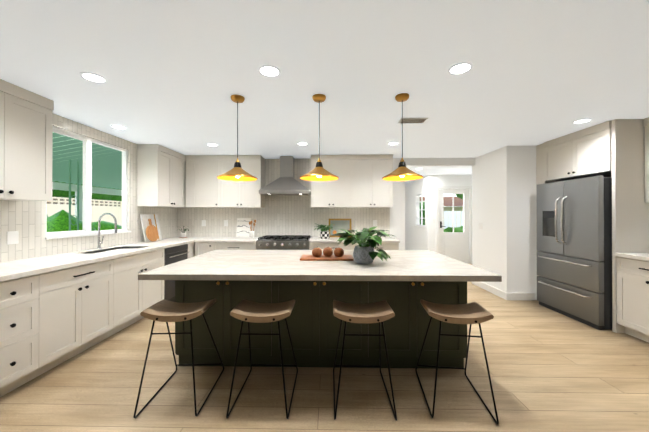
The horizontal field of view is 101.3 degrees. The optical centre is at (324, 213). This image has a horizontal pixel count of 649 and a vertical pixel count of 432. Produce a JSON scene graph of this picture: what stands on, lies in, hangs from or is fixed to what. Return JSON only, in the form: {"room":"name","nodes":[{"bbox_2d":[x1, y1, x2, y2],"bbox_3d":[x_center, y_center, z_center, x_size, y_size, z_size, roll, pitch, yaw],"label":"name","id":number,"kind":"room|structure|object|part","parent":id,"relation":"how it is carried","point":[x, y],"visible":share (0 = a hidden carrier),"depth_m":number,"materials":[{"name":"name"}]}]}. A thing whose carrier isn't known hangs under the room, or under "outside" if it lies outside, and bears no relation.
{"room":"kitchen","nodes":[
{"label":"kitchen","id":0,"kind":"room"},
{"bbox_2d":[0,113,176,262],"bbox_3d":[-3.009,0.131,1.375,0.120,2.440,7.920,0,0,1],"label":"wall","id":1,"kind":"structure","parent":0,"point":[26,220],"depth_m":3.05,"materials":[{"name":"tile"}]},
{"bbox_2d":[7,231,18,244],"bbox_3d":[-2.926,0.225,2.499,0.006,0.120,0.090,0,0,1],"label":"electrical outlet","id":2,"kind":"object","parent":1,"relation":"attached to","point":[12,237],"visible":1,"depth_m":2.50,"materials":[{"name":"white plastic"}]},
{"bbox_2d":[0,79,53,200],"bbox_3d":[-2.764,-0.607,1.793,0.349,0.958,1.520,0,0,1],"label":"wall cabinet","id":3,"kind":"object","parent":1,"relation":"attached to","point":[26,130],"visible":1,"depth_m":2.33,"materials":[{"name":"white wood"}]},
{"bbox_2d":[45,126,130,239],"bbox_3d":[-2.948,-0.340,3.381,0.110,1.225,1.190,0,0,1],"label":"window","id":4,"kind":"structure","parent":1,"relation":"in","point":[87,188],"depth_m":3.33,"materials":[{"name":"white plastic"}]},
{"bbox_2d":[137,144,187,207],"bbox_3d":[-2.713,-0.597,4.662,0.349,0.958,1.097,0,0,1],"label":"wall cabinet","id":5,"kind":"object","parent":1,"relation":"attached to","point":[161,175],"visible":1,"depth_m":4.19,"materials":[{"name":"white wood"}]},
{"bbox_2d":[0,263,648,431],"bbox_3d":[0.738,1.383,3.394,7.900,0.050,12.700,0,0,1],"label":"floor","id":6,"kind":"structure","parent":0,"point":[550,370],"depth_m":2.04,"materials":[{"name":"brown wood"}]},
{"bbox_2d":[0,273,51,396],"bbox_3d":[-2.612,0.916,1.956,0.647,0.876,0.499,0,0,1],"label":"base cabinet","id":7,"kind":"object","parent":6,"relation":"on","point":[25,302],"depth_m":2.05,"materials":[{"name":"white wood"}]},
{"bbox_2d":[52,257,119,367],"bbox_3d":[-2.601,0.917,2.545,0.647,0.876,0.800,0,0,1],"label":"base cabinet","id":8,"kind":"object","parent":6,"relation":"on","point":[56,309],"depth_m":2.54,"materials":[{"name":"white wood"}]},
{"bbox_2d":[0,237,207,280],"bbox_3d":[-2.587,0.460,2.805,0.667,0.040,4.797,0,0,1],"label":"countertop","id":9,"kind":"structure","parent":8,"relation":"on","point":[9,270],"depth_m":2.62,"materials":[{"name":"white stone"}]},
{"bbox_2d":[97,213,116,248],"bbox_3d":[-2.731,0.215,3.354,0.252,0.453,0.084,0,0,1],"label":"faucet","id":10,"kind":"object","parent":9,"relation":"on","point":[99,242],"visible":0.98,"depth_m":3.33,"materials":[{"name":"grey metal"}]},
{"bbox_2d":[140,214,161,241],"bbox_3d":[-2.789,0.227,4.324,0.151,0.435,0.415,0,0,1],"label":"leaning boards","id":11,"kind":"object","parent":9,"relation":"on","point":[151,228],"visible":1,"depth_m":4.25,"materials":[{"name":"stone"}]},
{"bbox_2d":[100,249,167,329],"bbox_3d":[-2.588,0.920,3.303,0.647,0.876,0.955,0,0,1],"label":"base cabinet","id":12,"kind":"object","parent":6,"relation":"on","point":[136,295],"depth_m":3.28,"materials":[{"name":"white wood"}]},
{"bbox_2d":[168,245,187,301],"bbox_3d":[-2.574,0.922,4.050,0.647,0.876,0.668,0,0,1],"label":"dishwasher","id":13,"kind":"object","parent":6,"relation":"on","point":[178,253],"depth_m":4.00,"materials":[{"name":"black metal"}]},
{"bbox_2d":[133,299,223,417],"bbox_3d":[-1.061,1.010,2.027,0.416,0.686,0.553,0,0,-2],"label":"stool","id":14,"kind":"object","parent":6,"relation":"on","point":[164,310],"visible":1,"depth_m":1.88,"materials":[{"name":"brown wood"}]},
{"bbox_2d":[188,241,195,257],"bbox_3d":[-2.567,0.924,4.468,0.647,0.876,0.168,0,0,1],"label":"base cabinet","id":15,"kind":"object","parent":6,"relation":"on","point":[191,248],"depth_m":4.51,"materials":[{"name":"white wood"}]},
{"bbox_2d":[194,237,263,255],"bbox_3d":[-1.690,0.905,4.850,1.051,0.915,0.674,0,0,1],"label":"base cabinet","id":16,"kind":"object","parent":6,"relation":"on","point":[205,245],"visible":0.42,"depth_m":4.56,"materials":[{"name":"white"}]},
{"bbox_2d":[236,218,250,236],"bbox_3d":[-1.566,0.265,5.148,0.270,0.368,0.066,0,0,1],"label":"print","id":17,"kind":"object","parent":16,"relation":"on","point":[243,228],"visible":0.85,"depth_m":5.14,"materials":[{"name":"white paper"}]},
{"bbox_2d":[249,220,255,237],"bbox_3d":[-1.357,0.277,5.013,0.150,0.341,0.097,0,0,1],"label":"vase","id":18,"kind":"object","parent":16,"relation":"on","point":[251,233],"visible":1,"depth_m":4.99,"materials":[{"name":"white ceramic"}]},
{"bbox_2d":[226,299,297,418],"bbox_3d":[-0.437,1.010,2.016,0.416,0.686,0.553,0,0,1],"label":"stool","id":19,"kind":"object","parent":6,"relation":"on","point":[247,311],"visible":1,"depth_m":1.86,"materials":[{"name":"brown wood"}]},
{"bbox_2d":[256,235,311,249],"bbox_3d":[-0.707,0.887,4.806,0.905,0.950,0.712,0,0,1],"label":"range","id":20,"kind":"object","parent":6,"relation":"on","point":[283,242],"visible":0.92,"depth_m":4.52,"materials":[{"name":"silver metal"}]},
{"bbox_2d":[175,282,466,368],"bbox_3d":[-0.034,0.918,2.735,2.570,0.876,0.889,0,0,1],"label":"kitchen island","id":21,"kind":"object","parent":6,"relation":"on","point":[402,283],"depth_m":2.33,"materials":[{"name":"black wood"}]},
{"bbox_2d":[138,250,501,281],"bbox_3d":[-0.037,0.458,2.556,2.590,0.044,1.330,0,0,1],"label":"island countertop","id":22,"kind":"structure","parent":21,"relation":"on","point":[216,265],"depth_m":2.11,"materials":[{"name":"white stone"}]},
{"bbox_2d":[300,255,353,260],"bbox_3d":[0.023,0.425,2.580,0.500,0.021,0.240,0,0,1],"label":"cutting board","id":23,"kind":"object","parent":22,"relation":"on","point":[326,258],"visible":0.98,"depth_m":2.47,"materials":[{"name":"brown wood"}]},
{"bbox_2d":[312,246,321,256],"bbox_3d":[-0.072,0.364,2.562,0.098,0.100,0.100,0,0,1],"label":"pear","id":24,"kind":"object","parent":23,"relation":"on","point":[316,252],"visible":0.98,"depth_m":2.53,"materials":[{"name":"brown food"}]},
{"bbox_2d":[323,247,332,255],"bbox_3d":[0.033,0.364,2.590,0.098,0.100,0.100,0,0,1],"label":"pear","id":25,"kind":"object","parent":23,"relation":"on","point":[327,251],"visible":1,"depth_m":2.55,"materials":[{"name":"brown food"}]},
{"bbox_2d":[334,248,343,256],"bbox_3d":[0.138,0.364,2.558,0.098,0.100,0.100,0,0,1],"label":"pear","id":26,"kind":"object","parent":23,"relation":"on","point":[338,252],"visible":1,"depth_m":2.52,"materials":[{"name":"brown food"}]},
{"bbox_2d":[336,226,393,263],"bbox_3d":[0.363,0.275,2.354,0.578,0.319,0.507,0,0,1],"label":"potted plant","id":27,"kind":"object","parent":22,"relation":"on","point":[364,252],"visible":1,"depth_m":2.28,"materials":[{"name":"plant"}]},
{"bbox_2d":[309,241,356,249],"bbox_3d":[0.160,0.925,4.835,0.815,0.876,0.637,0,0,1],"label":"base cabinet","id":28,"kind":"object","parent":6,"relation":"on","point":[313,244],"depth_m":4.52,"materials":[{"name":"white wood"}]},
{"bbox_2d":[309,237,396,240],"bbox_3d":[0.514,0.467,4.815,1.528,0.040,0.667,0,0,1],"label":"countertop","id":29,"kind":"structure","parent":28,"relation":"on","point":[313,238],"depth_m":4.63,"materials":[{"name":"white stone"}]},
{"bbox_2d":[314,224,335,238],"bbox_3d":[0.004,0.311,4.832,0.431,0.270,0.437,0,0,1],"label":"potted plant","id":30,"kind":"object","parent":29,"relation":"on","point":[324,233],"visible":1,"depth_m":4.75,"materials":[{"name":"green plant"}]},
{"bbox_2d":[329,219,351,236],"bbox_3d":[0.299,0.271,5.116,0.440,0.358,0.069,0,0,1],"label":"painting","id":31,"kind":"object","parent":29,"relation":"on","point":[344,224],"visible":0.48,"depth_m":5.12,"materials":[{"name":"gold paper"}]},
{"bbox_2d":[333,300,396,420],"bbox_3d":[0.273,1.010,2.003,0.416,0.686,0.553,0,0,1],"label":"stool","id":32,"kind":"object","parent":6,"relation":"on","point":[380,312],"visible":0.96,"depth_m":1.85,"materials":[{"name":"brown wood"}]},
{"bbox_2d":[357,241,399,249],"bbox_3d":[0.856,0.925,4.823,0.816,0.876,0.637,0,0,1],"label":"base cabinet","id":33,"kind":"object","parent":6,"relation":"on","point":[389,243],"depth_m":4.50,"materials":[{"name":"white wood"}]},
{"bbox_2d":[415,299,498,424],"bbox_3d":[0.945,1.010,1.991,0.416,0.686,0.553,0,0,8],"label":"stool","id":34,"kind":"object","parent":6,"relation":"on","point":[471,313],"visible":1,"depth_m":1.83,"materials":[{"name":"brown wood"}]},
{"bbox_2d":[536,176,611,329],"bbox_3d":[3.537,0.458,3.547,0.839,1.800,0.930,0,0,1],"label":"fridge","id":35,"kind":"object","parent":6,"relation":"on","point":[574,249],"visible":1,"depth_m":3.35,"materials":[{"name":"grey metal"}]},
{"bbox_2d":[536,119,648,332],"bbox_3d":[3.626,0.140,3.613,0.686,2.438,1.162,0,0,1],"label":"surround","id":36,"kind":"object","parent":6,"relation":"on","point":[614,149],"visible":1,"depth_m":3.04,"materials":[{"name":"white wood"}]},
{"bbox_2d":[616,257,648,342],"bbox_3d":[3.634,0.918,2.644,0.637,0.876,0.760,0,0,1],"label":"base cabinet","id":37,"kind":"object","parent":6,"relation":"on","point":[632,279],"depth_m":2.88,"materials":[{"name":"white wood"}]},
{"bbox_2d":[614,253,648,260],"bbox_3d":[3.602,0.457,1.711,0.667,0.040,2.630,0,0,1],"label":"countertop","id":38,"kind":"structure","parent":37,"relation":"on","point":[633,256],"depth_m":2.87,"materials":[{"name":"white stone"}]},
{"bbox_2d":[0,0,648,183],"bbox_3d":[0.738,-1.132,3.403,7.900,0.100,12.700,0,0,1],"label":"ceiling","id":39,"kind":"structure","parent":0,"point":[176,74],"depth_m":2.02,"materials":[{"name":"white paint"}]},
{"bbox_2d":[80,72,106,82],"bbox_3d":[-1.836,-1.082,2.118,0.168,0.008,0.168,0,0,1],"label":"recessed light","id":40,"kind":"object","parent":39,"relation":"in","point":[93,77],"visible":0.96,"depth_m":2.11,"materials":[{"name":"white"}]},
{"bbox_2d":[110,125,126,129],"bbox_3d":[-2.564,-1.078,3.322,0.168,0.008,0.168,0,0,1],"label":"recessed light","id":41,"kind":"object","parent":39,"relation":"in","point":[119,127],"visible":0.98,"depth_m":3.33,"materials":[{"name":"white"}]},
{"bbox_2d":[217,94,256,180],"bbox_3d":[-0.809,-0.704,2.479,0.360,0.758,0.360,0,0,1],"label":"pendant light","id":42,"kind":"object","parent":39,"relation":"hanging from","point":[237,172],"visible":1,"depth_m":2.46,"materials":[{"name":"gold metal"}]},
{"bbox_2d":[258,65,280,76],"bbox_3d":[-0.417,-1.083,2.023,0.168,0.008,0.168,0,0,1],"label":"recessed light","id":43,"kind":"object","parent":39,"relation":"in","point":[270,70],"visible":1,"depth_m":2.01,"materials":[{"name":"white"}]},
{"bbox_2d":[300,94,338,180],"bbox_3d":[-0.049,-0.704,2.465,0.360,0.758,0.360,0,0,1],"label":"pendant light","id":44,"kind":"object","parent":39,"relation":"hanging from","point":[318,172],"visible":1,"depth_m":2.44,"materials":[{"name":"gold metal"}]},
{"bbox_2d":[382,93,422,180],"bbox_3d":[0.716,-0.704,2.451,0.360,0.758,0.360,0,0,1],"label":"pendant light","id":45,"kind":"object","parent":39,"relation":"hanging from","point":[402,172],"visible":1,"depth_m":2.43,"materials":[{"name":"gold metal"}]},
{"bbox_2d":[398,118,428,123],"bbox_3d":[1.022,-1.075,3.077,0.300,0.015,0.160,0,0,1],"label":"ceiling vent","id":46,"kind":"object","parent":39,"relation":"in","point":[413,120],"visible":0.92,"depth_m":3.05,"materials":[{"name":"white metal"}]},
{"bbox_2d":[448,62,472,74],"bbox_3d":[1.012,-1.083,1.987,0.168,0.008,0.168,0,0,1],"label":"recessed light","id":47,"kind":"object","parent":39,"relation":"in","point":[461,67],"visible":1,"depth_m":1.98,"materials":[{"name":"white"}]},
{"bbox_2d":[572,118,591,123],"bbox_3d":[3.003,-1.079,3.102,0.168,0.008,0.168,0,0,1],"label":"recessed light","id":48,"kind":"object","parent":39,"relation":"in","point":[580,121],"visible":0.98,"depth_m":3.10,"materials":[{"name":"white"}]},
{"bbox_2d":[177,158,474,249],"bbox_3d":[-0.050,0.144,5.223,5.900,2.440,0.120,0,0,1],"label":"wall","id":49,"kind":"structure","parent":0,"point":[287,215],"depth_m":5.17,"materials":[{"name":"tile"}]},
{"bbox_2d":[185,155,264,207],"bbox_3d":[-1.855,-0.596,5.020,1.383,0.958,0.349,0,0,1],"label":"upper cabinet","id":50,"kind":"object","parent":49,"relation":"attached to","point":[206,187],"visible":0.98,"depth_m":4.88,"materials":[{"name":"white"}]},
{"bbox_2d":[259,156,310,195],"bbox_3d":[-0.705,-0.714,4.924,0.900,0.722,0.500,0,0,1],"label":"range hood","id":51,"kind":"object","parent":49,"relation":"attached to","point":[285,183],"visible":0.9,"depth_m":4.80,"materials":[{"name":"silver metal"}]},
{"bbox_2d":[311,154,392,207],"bbox_3d":[0.499,-0.596,4.978,1.490,0.958,0.349,0,0,1],"label":"upper cabinet","id":52,"kind":"object","parent":49,"relation":"attached to","point":[360,182],"visible":1,"depth_m":4.83,"materials":[{"name":"white"}]},
{"bbox_2d":[405,175,432,250],"bbox_3d":[2.929,0.154,8.460,0.140,2.440,2.300,0,0,1],"label":"wall","id":53,"kind":"structure","parent":0,"point":[416,238],"depth_m":8.08,"materials":[{"name":"white paint"}]},
{"bbox_2d":[414,193,424,227],"bbox_3d":[2.869,-0.102,7.932,0.120,1.010,0.860,0,0,1],"label":"window","id":54,"kind":"structure","parent":53,"relation":"in","point":[417,211],"depth_m":8.14,"materials":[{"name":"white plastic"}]},
{"bbox_2d":[433,175,471,262],"bbox_3d":[3.804,0.151,7.348,1.650,2.440,0.173,0,0,1],"label":"door","id":55,"kind":"structure","parent":0,"point":[433,237],"depth_m":7.32,"materials":[{"name":"white paint"}]},
{"bbox_3d":[3.559,0.306,7.319,1.000,2.130,0.108,0,0,1],"label":"door hall","id":56,"kind":"part","parent":55,"relation":"part of","materials":[{"name":"white wood"}]},
{"bbox_2d":[472,145,536,299],"bbox_3d":[3.642,0.142,4.707,1.500,2.440,1.020,0,0,1],"label":"wall","id":57,"kind":"structure","parent":0,"point":[504,204],"depth_m":4.21,"materials":[{"name":"white paint"}]},
{"bbox_2d":[472,282,508,299],"bbox_3d":[2.885,1.307,4.709,0.014,0.110,1.034,0,0,1],"label":"baseboard","id":58,"kind":"structure","parent":57,"relation":"attached to","point":[502,294],"depth_m":4.53,"materials":[{"name":"white"}]},
{"bbox_2d":[509,293,534,299],"bbox_3d":[3.103,1.305,4.195,0.400,0.110,0.014,0,0,1],"label":"baseboard","id":59,"kind":"structure","parent":57,"relation":"attached to","point":[509,296],"depth_m":4.19,"materials":[{"name":"white wood"}]},
{"bbox_3d":[3.981,0.129,0.740,0.120,2.440,6.900,0,0,1],"label":"wall","id":60,"kind":"structure","parent":0,"visible":0},
{"bbox_2d":[643,117,648,202],"bbox_3d":[3.764,-0.606,1.886,0.349,0.958,2.280,0,0,1],"label":"wall cabinet","id":61,"kind":"object","parent":60,"relation":"attached to","point":[646,144],"visible":1,"depth_m":3.01,"materials":[{"name":"white wood"}]},
{"label":"outside","id":62,"kind":"structure","parent":0,"visible":0},
{"bbox_3d":[0.105,1.519,9.956,60.000,0.220,60.000,0,0,1],"label":"ground","id":63,"kind":"structure","parent":62,"visible":0},
{"bbox_2d":[47,197,121,225],"bbox_3d":[-10.020,0.402,8.642,0.200,2.055,23.000,0,0,1],"label":"fence","id":64,"kind":"object","parent":63,"relation":"on","point":[58,204],"visible":0.15,"depth_m":11.52,"materials":[{"name":"beige"}]},
{"bbox_2d":[52,132,121,230],"bbox_3d":[-4.746,0.010,4.047,3.410,2.760,10.000,0,0,1],"label":"canopy","id":65,"kind":"object","parent":63,"relation":"on","point":[67,159],"visible":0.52,"depth_m":5.53,"materials":[{"name":"green"}]},
{"bbox_2d":[47,181,462,231],"bbox_3d":[-4.739,-1.123,9.867,24.489,5.364,21.101,0,0,1],"label":"bushes","id":66,"kind":"object","parent":63,"relation":"on","point":[58,221],"visible":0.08,"depth_m":7.29,"materials":[{"name":"green plant"}]},
{"bbox_2d":[420,197,462,210],"bbox_3d":[10.828,0.022,22.271,12.000,2.905,5.800,0,0,1],"label":"house","id":67,"kind":"structure","parent":63,"relation":"on","point":[447,201],"depth_m":20.31,"materials":[{"name":"beige"}]},
{"bbox_2d":[444,211,462,228],"bbox_3d":[8.159,0.656,12.848,12.000,1.575,0.095,0,0,1],"label":"fence","id":68,"kind":"object","parent":63,"relation":"on","point":[449,215],"visible":0.06,"depth_m":12.85,"materials":[{"name":"white"}]},
{"bbox_2d":[455,194,462,199],"bbox_3d":[10.047,-1.179,17.384,4.863,5.264,4.211,0,0,1],"label":"tree","id":69,"kind":"object","parent":63,"relation":"on","point":[460,196],"depth_m":17.29,"materials":[{"name":"green plant"}]},
{"bbox_3d":[-2.644,0.443,4.988,0.130,0.008,0.130,0,0,1],"label":"coaster","id":70,"kind":"object","parent":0,"visible":0},
{"bbox_2d":[179,226,188,236],"bbox_3d":[-2.640,0.333,4.988,0.194,0.211,0.181,0,0,1],"label":"plant","id":71,"kind":"object","parent":70,"relation":"on","point":[183,233],"visible":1,"depth_m":4.98,"materials":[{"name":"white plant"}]}
]}

